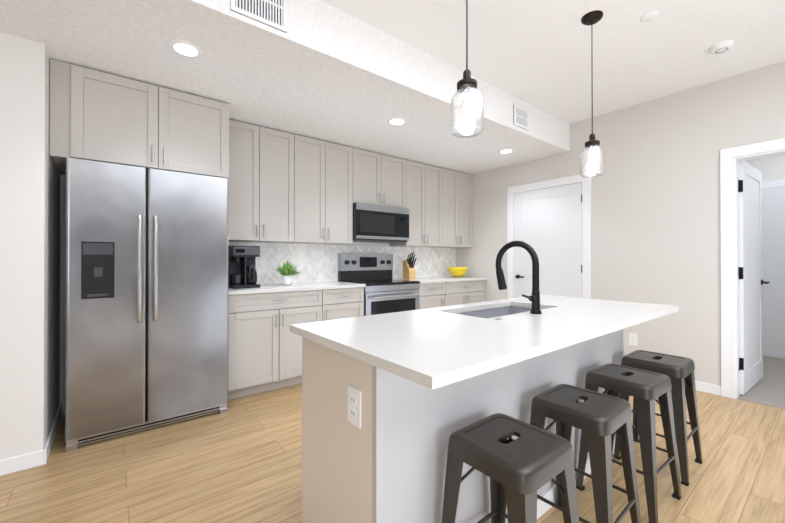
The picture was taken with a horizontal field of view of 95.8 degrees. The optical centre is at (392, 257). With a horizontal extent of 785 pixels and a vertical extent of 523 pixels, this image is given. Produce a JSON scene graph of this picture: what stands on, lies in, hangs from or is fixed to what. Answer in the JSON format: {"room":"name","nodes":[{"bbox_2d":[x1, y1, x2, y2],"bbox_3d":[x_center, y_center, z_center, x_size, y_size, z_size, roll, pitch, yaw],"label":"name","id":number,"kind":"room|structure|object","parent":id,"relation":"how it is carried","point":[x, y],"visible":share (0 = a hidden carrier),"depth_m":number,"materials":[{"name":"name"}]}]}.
{"room":"kitchen","nodes":[
{"label":"kitchen","id":0,"kind":"room"},
{"bbox_2d":[0,32,60,459],"bbox_3d":[-4.175,-0.029,1.048,4.625,2.461,1.036,0,0,-38],"label":"wall","id":1,"kind":"structure","parent":0,"point":[30,189],"depth_m":2.04,"materials":[{"name":"white paint"}]},
{"bbox_2d":[0,447,48,475],"bbox_3d":[-3.844,1.157,0.635,4.639,0.085,0.014,0,0,-38],"label":"baseboard","id":2,"kind":"structure","parent":1,"relation":"attached to","point":[22,462],"depth_m":2.01,"materials":[{"name":"white wood"}]},
{"bbox_2d":[44,404,61,453],"bbox_3d":[-2.297,1.165,2.406,0.017,0.085,0.830,0,0,-38],"label":"baseboard","id":3,"kind":"structure","parent":1,"relation":"attached to","point":[50,439],"depth_m":2.37,"materials":[{"name":"white wood"}]},
{"bbox_2d":[60,175,388,413],"bbox_3d":[-0.854,-0.016,4.212,4.511,2.461,0.200,0,0,-38],"label":"wall","id":4,"kind":"structure","parent":0,"point":[62,279],"depth_m":2.74,"materials":[{"name":"white paint"}]},
{"bbox_2d":[49,59,228,178],"bbox_3d":[-1.924,-0.944,2.784,1.050,0.609,0.710,0,0,-38],"label":"upper cabinet","id":5,"kind":"object","parent":4,"relation":"attached to","point":[97,116],"visible":0.98,"depth_m":2.48,"materials":[{"name":"beige wood"}]},
{"bbox_2d":[228,119,299,242],"bbox_3d":[-1.333,-0.702,3.483,0.741,1.086,0.347,0,0,-38],"label":"upper cabinet","id":6,"kind":"object","parent":4,"relation":"attached to","point":[285,187],"depth_m":3.35,"materials":[{"name":"beige wood"}]},
{"bbox_2d":[296,135,359,244],"bbox_3d":[-0.819,-0.700,3.890,0.798,1.086,0.347,0,0,-38],"label":"upper cabinet","id":7,"kind":"object","parent":4,"relation":"attached to","point":[329,172],"depth_m":3.77,"materials":[{"name":"beige wood"}]},
{"bbox_2d":[228,242,455,284],"bbox_3d":[-0.379,0.062,4.452,3.465,0.436,0.012,0,0,-38],"label":"backsplash","id":8,"kind":"structure","parent":4,"relation":"attached to","point":[315,262],"depth_m":4.13,"materials":[{"name":"tile"}]},
{"bbox_2d":[360,149,403,207],"bbox_3d":[-0.244,-0.928,4.346,0.784,0.626,0.347,0,0,-38],"label":"upper cabinet","id":9,"kind":"object","parent":4,"relation":"attached to","point":[381,175],"depth_m":4.21,"materials":[{"name":"beige wood"}]},
{"bbox_2d":[353,202,409,242],"bbox_3d":[-0.221,-0.405,4.316,0.774,0.412,0.417,0,0,-38],"label":"microwave","id":10,"kind":"object","parent":9,"relation":"attached to","point":[379,223],"visible":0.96,"depth_m":4.12,"materials":[{"name":"grey metal"}]},
{"bbox_2d":[389,159,447,246],"bbox_3d":[0.318,-0.696,4.791,0.764,1.086,0.347,0,0,-38],"label":"upper cabinet","id":11,"kind":"object","parent":4,"relation":"attached to","point":[425,186],"depth_m":4.67,"materials":[{"name":"beige wood"}]},
{"bbox_2d":[448,169,472,247],"bbox_3d":[0.806,-0.694,5.177,0.707,1.086,0.347,0,0,-38],"label":"upper cabinet","id":12,"kind":"object","parent":4,"relation":"attached to","point":[460,185],"depth_m":5.09,"materials":[{"name":"beige wood"}]},
{"bbox_2d":[0,0,569,174],"bbox_3d":[-2.118,-1.464,2.089,9.136,0.418,1.968,0,0,-38],"label":"ceiling","id":13,"kind":"structure","parent":0,"point":[321,70],"depth_m":2.47,"materials":[{"name":"paint"}]},
{"bbox_2d":[168,40,202,57],"bbox_3d":[-1.244,-1.252,2.135,0.184,0.006,0.184,0,0,-38],"label":"recessed light","id":14,"kind":"object","parent":13,"relation":"in","point":[185,49],"visible":1,"depth_m":2.13,"materials":[{"name":"white"}]},
{"bbox_2d":[230,0,286,32],"bbox_3d":[-0.721,-1.413,1.932,0.300,0.253,0.012,0,0,-38],"label":"ceiling vent","id":15,"kind":"object","parent":13,"relation":"in","point":[272,13],"visible":1,"depth_m":1.95,"materials":[{"name":"grey metal"}]},
{"bbox_2d":[387,118,406,125],"bbox_3d":[0.041,-1.247,3.255,0.184,0.006,0.184,0,0,-38],"label":"recessed light","id":16,"kind":"object","parent":13,"relation":"in","point":[396,121],"visible":1,"depth_m":3.24,"materials":[{"name":"white"}]},
{"bbox_2d":[498,149,513,153],"bbox_3d":[1.325,-1.243,4.145,0.184,0.006,0.184,0,0,-38],"label":"recessed light","id":17,"kind":"object","parent":13,"relation":"in","point":[504,151],"visible":1,"depth_m":4.14,"materials":[{"name":"white"}]},
{"bbox_2d":[513,104,528,129],"bbox_3d":[1.274,-1.391,3.512,0.250,0.195,0.012,0,0,-38],"label":"ceiling vent","id":18,"kind":"object","parent":13,"relation":"in","point":[521,117],"visible":1,"depth_m":3.50,"materials":[{"name":"grey metal"}]},
{"bbox_2d":[0,383,784,522],"bbox_3d":[0.069,1.219,-0.682,9.138,0.050,9.010,0,0,-38],"label":"floor","id":19,"kind":"structure","parent":0,"point":[240,461],"depth_m":1.97,"materials":[{"name":"brown wood"}]},
{"bbox_2d":[65,158,227,451],"bbox_3d":[-1.852,0.294,2.736,0.944,1.828,0.811,0,0,-38],"label":"fridge","id":20,"kind":"object","parent":19,"relation":"on","point":[146,326],"visible":1,"depth_m":2.42,"materials":[{"name":"grey metal"}]},
{"bbox_2d":[228,288,331,399],"bbox_3d":[-1.184,0.760,3.444,0.935,0.904,0.582,0,0,-38],"label":"base cabinet","id":21,"kind":"object","parent":19,"relation":"on","point":[264,348],"depth_m":3.15,"materials":[{"name":"beige wood"}]},
{"bbox_2d":[228,281,365,295],"bbox_3d":[-1.008,0.293,3.569,1.372,0.032,0.607,0,0,-38],"label":"countertop","id":22,"kind":"structure","parent":21,"relation":"on","point":[315,286],"depth_m":3.38,"materials":[{"name":"white stone"}]},
{"bbox_2d":[228,245,259,288],"bbox_3d":[-1.375,0.083,3.278,0.235,0.385,0.235,0,0,-38],"label":"coffee maker","id":23,"kind":"object","parent":22,"relation":"on","point":[242,272],"visible":0.96,"depth_m":3.24,"materials":[{"name":"black plastic"}]},
{"bbox_2d":[274,261,298,285],"bbox_3d":[-1.043,0.149,3.545,0.276,0.254,0.285,0,0,-38],"label":"plant","id":24,"kind":"object","parent":22,"relation":"on","point":[287,272],"visible":1,"depth_m":3.52,"materials":[{"name":"green plant"}]},
{"bbox_2d":[332,288,363,319],"bbox_3d":[-0.695,0.762,3.831,0.551,0.904,0.582,0,0,-38],"label":"base cabinet","id":25,"kind":"object","parent":19,"relation":"on","point":[346,302],"depth_m":3.65,"materials":[{"name":"beige wood"}]},
{"bbox_2d":[338,254,419,315],"bbox_3d":[-0.145,0.584,4.216,0.782,1.262,0.662,0,0,-38],"label":"range","id":26,"kind":"object","parent":19,"relation":"on","point":[384,292],"visible":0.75,"depth_m":4.18,"materials":[{"name":"silver metal"}]},
{"bbox_2d":[411,280,451,308],"bbox_3d":[0.341,0.765,4.651,0.516,0.904,0.582,0,0,-38],"label":"base cabinet","id":27,"kind":"object","parent":19,"relation":"on","point":[431,295],"depth_m":4.44,"materials":[{"name":"beige wood"}]},
{"bbox_2d":[411,276,486,283],"bbox_3d":[0.655,0.298,4.886,1.300,0.032,0.607,0,0,-38],"label":"countertop","id":28,"kind":"structure","parent":27,"relation":"on","point":[449,279],"depth_m":4.62,"materials":[{"name":"white stone"}]},
{"bbox_2d":[403,251,416,279],"bbox_3d":[0.233,0.099,4.642,0.110,0.365,0.175,0,0,-38],"label":"knife block","id":29,"kind":"object","parent":28,"relation":"on","point":[409,271],"visible":1,"depth_m":4.62,"materials":[{"name":"brown wood"}]},
{"bbox_2d":[448,267,467,276],"bbox_3d":[0.949,0.209,5.154,0.286,0.150,0.286,0,0,-38],"label":"bowl","id":30,"kind":"object","parent":28,"relation":"on","point":[457,271],"visible":1,"depth_m":5.06,"materials":[{"name":"yellow ceramic"}]},
{"bbox_2d":[302,327,626,522],"bbox_3d":[0.558,0.760,1.897,1.986,0.890,0.547,0,0,-38],"label":"kitchen island","id":31,"kind":"object","parent":19,"relation":"on","point":[392,402],"depth_m":1.27,"materials":[{"name":"beige wood"}]},
{"bbox_2d":[290,295,677,390],"bbox_3d":[0.634,0.300,1.805,2.052,0.030,0.850,0,0,-38],"label":"island countertop","id":32,"kind":"structure","parent":31,"relation":"on","point":[436,348],"depth_m":1.34,"materials":[{"name":"white stone"}]},
{"bbox_2d":[454,303,531,318],"bbox_3d":[0.610,0.414,1.998,0.714,0.221,0.349,0,0,-38],"label":"sink","id":33,"kind":"object","parent":32,"relation":"in","point":[503,308],"depth_m":2.24,"materials":[{"name":"silver metal"}]},
{"bbox_2d":[495,241,541,313],"bbox_3d":[0.625,0.096,1.862,0.164,0.377,0.267,0,0,-38],"label":"faucet","id":34,"kind":"object","parent":32,"relation":"on","point":[534,298],"visible":1,"depth_m":1.81,"materials":[{"name":"black metal"}]},
{"bbox_2d":[452,280,484,304],"bbox_3d":[0.802,0.767,5.017,0.902,0.904,0.582,0,0,-38],"label":"base cabinet","id":35,"kind":"object","parent":19,"relation":"on","point":[464,291],"depth_m":4.82,"materials":[{"name":"beige wood"}]},
{"bbox_2d":[442,413,578,522],"bbox_3d":[0.386,0.896,1.169,0.350,0.612,0.350,0,0,-38],"label":"stool","id":36,"kind":"object","parent":19,"relation":"on","point":[526,465],"visible":1,"depth_m":1.12,"materials":[{"name":"grey metal"}]},
{"bbox_2d":[530,384,640,522],"bbox_3d":[0.789,0.897,1.488,0.359,0.612,0.359,0,0,-38],"label":"stool","id":37,"kind":"object","parent":19,"relation":"on","point":[600,418],"visible":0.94,"depth_m":1.42,"materials":[{"name":"grey metal"}]},
{"bbox_2d":[576,363,680,522],"bbox_3d":[1.205,0.898,1.817,0.362,0.612,0.362,0,0,-38],"label":"stool","id":38,"kind":"object","parent":19,"relation":"on","point":[645,389],"visible":0.88,"depth_m":1.74,"materials":[{"name":"grey metal"}]},
{"bbox_2d":[614,350,702,485],"bbox_3d":[1.581,0.900,2.115,0.356,0.612,0.356,0,0,-38],"label":"stool","id":39,"kind":"object","parent":19,"relation":"on","point":[678,371],"visible":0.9,"depth_m":2.03,"materials":[{"name":"grey metal"}]},
{"bbox_2d":[321,0,784,123],"bbox_3d":[2.390,-1.627,-0.087,13.500,0.112,7.042,0,0,-38],"label":"ceiling","id":40,"kind":"structure","parent":0,"point":[536,53],"depth_m":2.58,"materials":[{"name":"paint"}]},
{"bbox_2d":[451,0,483,137],"bbox_3d":[0.323,-1.056,1.538,0.140,1.038,0.140,0,0,-38],"label":"pendant light","id":41,"kind":"object","parent":40,"relation":"hanging from","point":[467,84],"visible":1,"depth_m":1.52,"materials":[{"name":"clear glass"}]},
{"bbox_2d":[580,10,604,177],"bbox_3d":[1.303,-1.053,2.314,0.140,1.038,0.140,0,0,-38],"label":"pendant light","id":42,"kind":"object","parent":40,"relation":"hanging from","point":[591,18],"visible":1,"depth_m":2.31,"materials":[{"name":"clear glass"}]},
{"bbox_2d":[709,40,734,53],"bbox_3d":[2.436,-1.552,2.625,0.140,0.036,0.140,0,0,-38],"label":"smoke detector","id":43,"kind":"object","parent":40,"relation":"attached to","point":[721,47],"visible":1,"depth_m":2.60,"materials":[{"name":"white plastic"}]},
{"bbox_2d":[456,61,784,385],"bbox_3d":[3.698,-0.183,2.199,0.125,2.779,9.010,0,0,-38],"label":"wall","id":44,"kind":"structure","parent":0,"point":[655,212],"depth_m":3.46,"materials":[{"name":"grey paint"}]},
{"bbox_2d":[514,183,581,297],"bbox_3d":[1.869,0.174,4.349,0.067,2.059,0.888,0,0,-38],"label":"pantry door","id":45,"kind":"structure","parent":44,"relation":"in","point":[548,225],"depth_m":4.32,"materials":[{"name":"white wood"}]},
{"bbox_2d":[507,173,590,298],"bbox_3d":[1.884,0.133,4.371,0.019,2.165,1.060,0,0,-38],"label":"trim","id":46,"kind":"structure","parent":44,"relation":"attached to","point":[586,237],"depth_m":4.11,"materials":[{"name":"white wood"}]},
{"bbox_2d":[629,333,637,345],"bbox_3d":[2.469,0.837,3.638,0.009,0.120,0.074,0,0,-38],"label":"outlet","id":47,"kind":"object","parent":44,"relation":"attached to","point":[632,339],"visible":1,"depth_m":3.63,"materials":[{"name":"white plastic"}]},
{"bbox_2d":[695,381,720,395],"bbox_3d":[2.551,1.169,3.529,0.014,0.085,1.070,0,0,-38],"label":"baseboard","id":48,"kind":"structure","parent":44,"relation":"attached to","point":[700,386],"depth_m":3.17,"materials":[{"name":"white wood"}]},
{"bbox_2d":[720,138,784,398],"bbox_3d":[3.253,0.129,2.760,0.161,2.160,1.015,0,0,-38],"label":"trim","id":49,"kind":"structure","parent":44,"relation":"attached to","point":[773,209],"depth_m":2.90,"materials":[{"name":"white"}]},
{"bbox_2d":[738,160,769,394],"bbox_3d":[3.375,0.171,3.320,0.847,2.057,0.151,0,0,-38],"label":"door leaf","id":50,"kind":"structure","parent":44,"relation":"in","point":[751,281],"depth_m":3.28,"materials":[{"name":"white wood"}]},
{"bbox_2d":[737,355,784,409],"bbox_3d":[5.360,1.235,3.510,4.362,0.054,9.010,0,0,-38],"label":"floor","id":51,"kind":"structure","parent":0,"point":[768,389],"depth_m":3.30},
{"bbox_2d":[744,154,784,181],"bbox_3d":[5.384,-0.178,3.535,0.100,2.779,9.010,0,0,-38],"label":"wall","id":52,"kind":"structure","parent":0,"point":[771,168],"depth_m":4.37,"materials":[{"name":"white paint"}]}
]}

